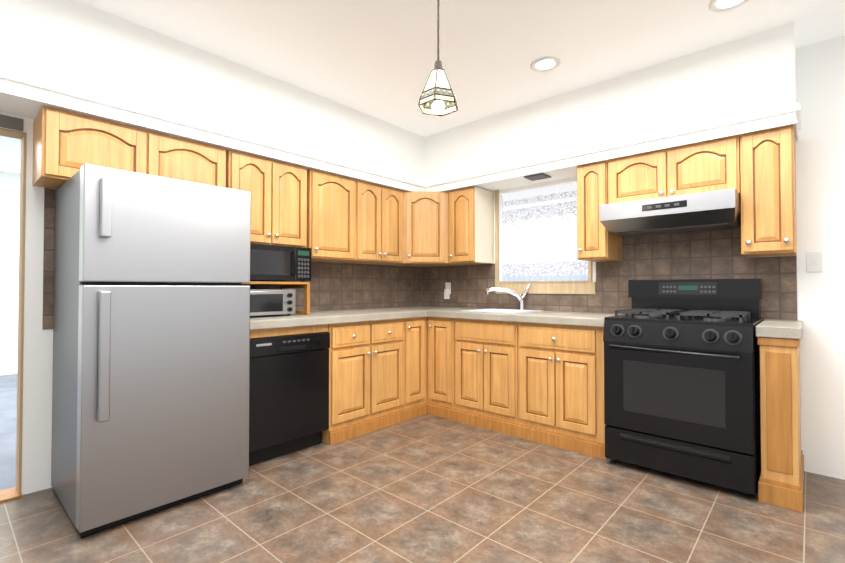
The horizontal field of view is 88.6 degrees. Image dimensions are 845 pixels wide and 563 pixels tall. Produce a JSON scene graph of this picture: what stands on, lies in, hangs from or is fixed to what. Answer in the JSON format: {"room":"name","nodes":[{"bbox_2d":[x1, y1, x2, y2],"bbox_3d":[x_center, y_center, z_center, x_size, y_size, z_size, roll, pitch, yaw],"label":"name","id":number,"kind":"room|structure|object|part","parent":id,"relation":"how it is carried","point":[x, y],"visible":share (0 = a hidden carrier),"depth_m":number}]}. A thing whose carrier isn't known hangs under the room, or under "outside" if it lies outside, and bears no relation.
{"room":"kitchen","nodes":[
{"label":"kitchen","id":0,"kind":"room"},
{"bbox_2d":[0,374,16,490],"bbox_3d":[-3.518,1.226,4.151,4.500,0.099,8.500,-1,-1,42],"label":"floor carpet","id":1,"kind":"object","parent":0,"point":[8,409],"depth_m":3.37},
{"bbox_2d":[0,172,19,374],"bbox_3d":[-5.198,-0.091,5.744,0.100,2.585,8.600,-1,-1,42],"label":"wall","id":2,"kind":"structure","parent":0,"point":[9,231],"depth_m":5.55},
{"bbox_2d":[0,112,417,494],"bbox_3d":[-2.338,-0.148,2.208,0.120,2.585,7.150,-1,-1,42],"label":"wall","id":3,"kind":"structure","parent":0,"point":[38,343],"depth_m":2.36},
{"bbox_2d":[0,487,21,502],"bbox_3d":[-2.529,1.135,1.956,0.155,0.012,1.050,-1,-1,42],"label":"trim","id":4,"kind":"structure","parent":3,"relation":"attached to","point":[9,494],"depth_m":2.29},
{"bbox_2d":[0,114,26,493],"bbox_3d":[-2.536,0.127,1.978,0.137,2.004,1.049,-1,-1,42],"label":"trim","id":5,"kind":"structure","parent":3,"relation":"attached to","point":[13,123],"depth_m":2.33},
{"bbox_2d":[32,106,227,188],"bbox_3d":[-1.698,-0.691,2.592,0.328,0.353,0.912,-1,-1,42],"label":"upper cabinet","id":6,"kind":"object","parent":3,"relation":"attached to","point":[63,141],"depth_m":2.36},
{"bbox_2d":[42,188,421,329],"bbox_3d":[-1.046,-0.104,3.550,0.009,0.782,3.124,-1,-1,42],"label":"tile backsplash","id":7,"kind":"structure","parent":3,"relation":"attached to","point":[333,285],"depth_m":3.90},
{"bbox_2d":[228,150,311,249],"bbox_3d":[-1.184,-0.555,3.164,0.328,0.606,0.596,-1,-1,42],"label":"upper cabinet","id":8,"kind":"object","parent":3,"relation":"attached to","point":[281,193],"depth_m":3.08},
{"bbox_2d":[311,170,363,261],"bbox_3d":[-0.800,-0.512,3.591,0.328,0.678,0.505,-1,-1,42],"label":"upper cabinet","id":9,"kind":"object","parent":3,"relation":"attached to","point":[323,216],"depth_m":3.48},
{"bbox_2d":[345,182,402,263],"bbox_3d":[-0.505,-0.507,3.920,0.328,0.678,0.637,-1,-1,42],"label":"upper cabinet","id":10,"kind":"object","parent":3,"relation":"attached to","point":[383,206],"depth_m":3.85},
{"bbox_2d":[0,414,844,562],"bbox_3d":[-0.407,1.165,0.355,5.200,0.100,7.000,-1,-1,42],"label":"floor","id":11,"kind":"structure","parent":0,"point":[427,488],"depth_m":2.10},
{"bbox_2d":[51,164,250,537],"bbox_3d":[-1.494,0.318,2.404,0.805,1.653,0.760,-1,-1,42],"label":"refrigerator","id":12,"kind":"object","parent":11,"relation":"on","point":[67,282],"depth_m":2.11},
{"bbox_3d":[-1.242,0.292,2.178,0.127,1.608,0.760,-1,-1,42],"label":"refrigerator door","id":13,"kind":"part","parent":12,"relation":"part of"},
{"bbox_2d":[249,332,329,465],"bbox_3d":[-1.066,0.758,3.014,0.620,0.792,0.594,-1,-1,42],"label":"dishwasher","id":14,"kind":"object","parent":11,"relation":"on","point":[289,396],"visible":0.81,"depth_m":2.81},
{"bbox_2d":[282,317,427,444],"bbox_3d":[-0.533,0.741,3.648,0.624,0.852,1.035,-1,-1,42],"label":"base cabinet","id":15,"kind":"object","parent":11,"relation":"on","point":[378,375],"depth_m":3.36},
{"bbox_2d":[250,306,437,329],"bbox_3d":[-0.529,0.285,3.640,0.649,0.055,2.288,-1,-1,42],"label":"countertop","id":16,"kind":"structure","parent":15,"relation":"on","point":[377,314],"depth_m":3.18},
{"bbox_2d":[250,290,294,315],"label":"toaster oven","id":17,"kind":"object","parent":16,"relation":"on","point":[270,302],"visible":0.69,"depth_m":2.97},
{"bbox_2d":[242,281,309,314],"bbox_3d":[-1.155,0.127,3.104,0.380,0.240,0.560,-1,-1,42],"label":"shelf","id":18,"kind":"object","parent":16,"relation":"on","point":[304,285],"visible":0.52,"depth_m":3.18},
{"bbox_2d":[250,243,310,281],"bbox_3d":[-1.129,-0.120,3.106,0.402,0.250,0.553,-1,-1,42],"label":"microwave","id":19,"kind":"object","parent":18,"relation":"on","point":[277,263],"visible":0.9,"depth_m":3.01},
{"bbox_2d":[427,317,498,420],"bbox_3d":[0.356,0.746,3.961,0.322,0.852,0.618,-1,-1,42],"label":"base cabinet","id":20,"kind":"object","parent":11,"relation":"on","point":[463,354],"depth_m":3.58},
{"bbox_2d":[430,307,623,326],"bbox_3d":[0.829,0.283,3.528,1.500,0.055,0.643,-1,-1,42],"label":"countertop","id":21,"kind":"structure","parent":20,"relation":"on","point":[543,317],"depth_m":3.25},
{"bbox_2d":[461,309,542,313],"bbox_3d":[0.673,0.316,3.672,0.520,0.132,0.460,-1,-1,42],"label":"sink basin","id":22,"kind":"object","parent":21,"relation":"in","point":[513,311],"visible":0.25,"depth_m":3.75},
{"bbox_2d":[486,283,530,309],"bbox_3d":[0.762,0.140,3.835,0.338,0.239,0.258,-1,-1,42],"label":"faucet","id":23,"kind":"object","parent":21,"relation":"on","point":[521,300],"visible":0.96,"depth_m":3.83},
{"bbox_2d":[511,322,607,459],"bbox_3d":[1.142,0.735,3.254,0.673,0.852,0.622,-1,-1,42],"label":"base cabinet","id":24,"kind":"object","parent":11,"relation":"on","point":[540,383],"depth_m":3.01},
{"bbox_2d":[603,279,763,494],"bbox_3d":[1.635,0.569,2.719,0.756,1.164,0.740,-1,-1,42],"label":"range","id":25,"kind":"object","parent":11,"relation":"on","point":[681,377],"visible":1,"depth_m":2.48},
{"bbox_2d":[756,319,803,511],"bbox_3d":[2.026,0.693,2.440,0.180,0.910,0.654,-1,-1,42],"label":"cabinet filler","id":26,"kind":"object","parent":11,"relation":"on","point":[781,481],"visible":1,"depth_m":2.21},
{"bbox_2d":[0,0,844,174],"bbox_3d":[-2.070,-1.494,1.989,9.800,0.100,7.150,-1,-1,42],"label":"ceiling","id":27,"kind":"structure","parent":0,"point":[376,58],"depth_m":2.56},
{"bbox_2d":[0,0,423,191],"bbox_3d":[-2.209,-1.166,2.008,0.360,0.555,7.000,-1,-1,42],"label":"soffit","id":28,"kind":"structure","parent":27,"relation":"attached to","point":[77,44],"depth_m":2.58},
{"bbox_2d":[0,68,423,190],"bbox_3d":[-2.188,-0.937,1.744,0.020,0.112,6.640,-1,-1,42],"label":"crown molding","id":29,"kind":"structure","parent":28,"relation":"attached to","point":[14,76],"depth_m":2.55},
{"bbox_2d":[418,0,457,115],"bbox_3d":[0.072,-1.103,1.979,0.191,0.679,0.167,-1,-1,42],"label":"pendant lamp","id":30,"kind":"object","parent":27,"relation":"hanging from","point":[437,97],"visible":1,"depth_m":1.95},
{"bbox_2d":[530,56,560,71],"bbox_3d":[0.809,-1.425,2.854,0.196,0.008,0.196,-1,-1,42],"label":"recessed light","id":31,"kind":"object","parent":27,"relation":"in","point":[546,63],"visible":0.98,"depth_m":2.85},
{"bbox_2d":[424,22,796,191],"bbox_3d":[1.172,-1.143,3.435,2.710,0.555,0.360,-1,-1,42],"label":"soffit","id":32,"kind":"structure","parent":27,"relation":"attached to","point":[755,72],"depth_m":2.97},
{"bbox_2d":[524,173,550,180],"bbox_3d":[0.948,-0.855,3.571,0.170,0.013,0.150,-1,-1,42],"label":"air vent","id":33,"kind":"object","parent":32,"relation":"attached to","point":[539,176],"visible":1,"depth_m":3.55},
{"bbox_2d":[424,102,800,191],"bbox_3d":[1.053,-0.912,3.284,2.730,0.112,0.020,-1,-1,42],"label":"crown molding","id":34,"kind":"structure","parent":32,"relation":"attached to","point":[794,107],"depth_m":2.90},
{"bbox_2d":[708,0,748,11],"bbox_3d":[1.575,-1.435,2.214,0.196,0.008,0.196,-1,-1,42],"label":"recessed light","id":35,"kind":"object","parent":27,"relation":"in","point":[720,5],"visible":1,"depth_m":2.25},
{"bbox_2d":[426,35,844,479],"bbox_3d":[1.979,-0.135,3.038,5.200,2.585,0.150,-1,-1,42],"label":"wall","id":36,"kind":"structure","parent":0,"point":[820,155],"depth_m":2.58},
{"bbox_2d":[382,191,464,266],"bbox_3d":[0.016,-0.501,4.293,0.606,0.678,0.606,-1,-1,42],"label":"upper cabinet","id":37,"kind":"object","parent":36,"relation":"attached to","point":[425,229],"visible":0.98,"depth_m":4.06},
{"bbox_2d":[448,187,493,264],"bbox_3d":[0.453,-0.504,4.089,0.310,0.678,0.328,-1,-1,42],"label":"upper cabinet","id":38,"kind":"object","parent":36,"relation":"attached to","point":[470,210],"depth_m":3.97},
{"bbox_2d":[495,190,595,293],"bbox_3d":[1.066,-0.374,3.807,0.930,0.968,0.130,-1,-1,42],"label":"window","id":39,"kind":"structure","parent":36,"relation":"in","point":[588,286],"depth_m":3.77},
{"bbox_2d":[501,216,576,225],"bbox_3d":[1.059,-0.530,3.816,0.834,0.010,0.010,-1,-1,42],"label":"curtain rod","id":40,"kind":"object","parent":39,"relation":"attached to","point":[539,221],"visible":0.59,"depth_m":3.83},
{"bbox_2d":[502,218,587,280],"bbox_3d":[1.059,-0.267,3.812,0.830,0.525,0.020,-1,-1,42],"label":"tier","id":41,"kind":"object","parent":40,"relation":"hanging from","point":[541,250],"visible":0.98,"depth_m":3.81},
{"bbox_2d":[503,182,576,224],"bbox_3d":[1.069,-0.677,3.830,0.830,0.295,0.020,-1,-1,42],"label":"curtain valance","id":42,"kind":"object","parent":39,"relation":"attached to","point":[549,203],"visible":0.73,"depth_m":3.85},
{"bbox_2d":[577,160,621,261],"bbox_3d":[1.342,-0.512,3.292,0.222,0.708,0.328,-1,-1,42],"label":"upper cabinet","id":43,"kind":"object","parent":36,"relation":"attached to","point":[595,243],"depth_m":3.18},
{"bbox_2d":[422,228,796,319],"bbox_3d":[1.151,0.030,3.670,3.059,1.075,0.009,-1,-1,42],"label":"tile backsplash","id":44,"kind":"structure","parent":36,"relation":"attached to","point":[715,254],"depth_m":3.21},
{"bbox_2d":[444,282,450,298],"bbox_3d":[0.252,0.100,4.442,0.070,0.170,0.040,-1,-1,42],"label":"outlet","id":45,"kind":"object","parent":44,"relation":"attached to","point":[447,291],"visible":1,"depth_m":4.43},
{"bbox_2d":[608,135,743,203],"bbox_3d":[1.713,-0.697,2.962,0.766,0.348,0.328,-1,-1,42],"label":"upper cabinet","id":46,"kind":"object","parent":36,"relation":"attached to","point":[712,165],"depth_m":2.81},
{"bbox_2d":[599,188,740,236],"bbox_3d":[1.653,-0.430,2.888,0.758,0.182,0.493,-1,-1,42],"label":"range hood","id":47,"kind":"object","parent":46,"relation":"attached to","point":[707,211],"visible":0.96,"depth_m":2.71},
{"bbox_2d":[739,125,796,256],"bbox_3d":[2.093,-0.518,2.619,0.246,0.718,0.328,-1,-1,42],"label":"upper cabinet","id":48,"kind":"object","parent":36,"relation":"attached to","point":[756,171],"depth_m":2.50},
{"bbox_2d":[806,252,821,271],"bbox_3d":[2.347,-0.114,2.595,0.070,0.120,0.014,-1,-1,42],"label":"switch plate","id":49,"kind":"object","parent":36,"relation":"attached to","point":[813,261],"visible":1,"depth_m":2.60}
]}

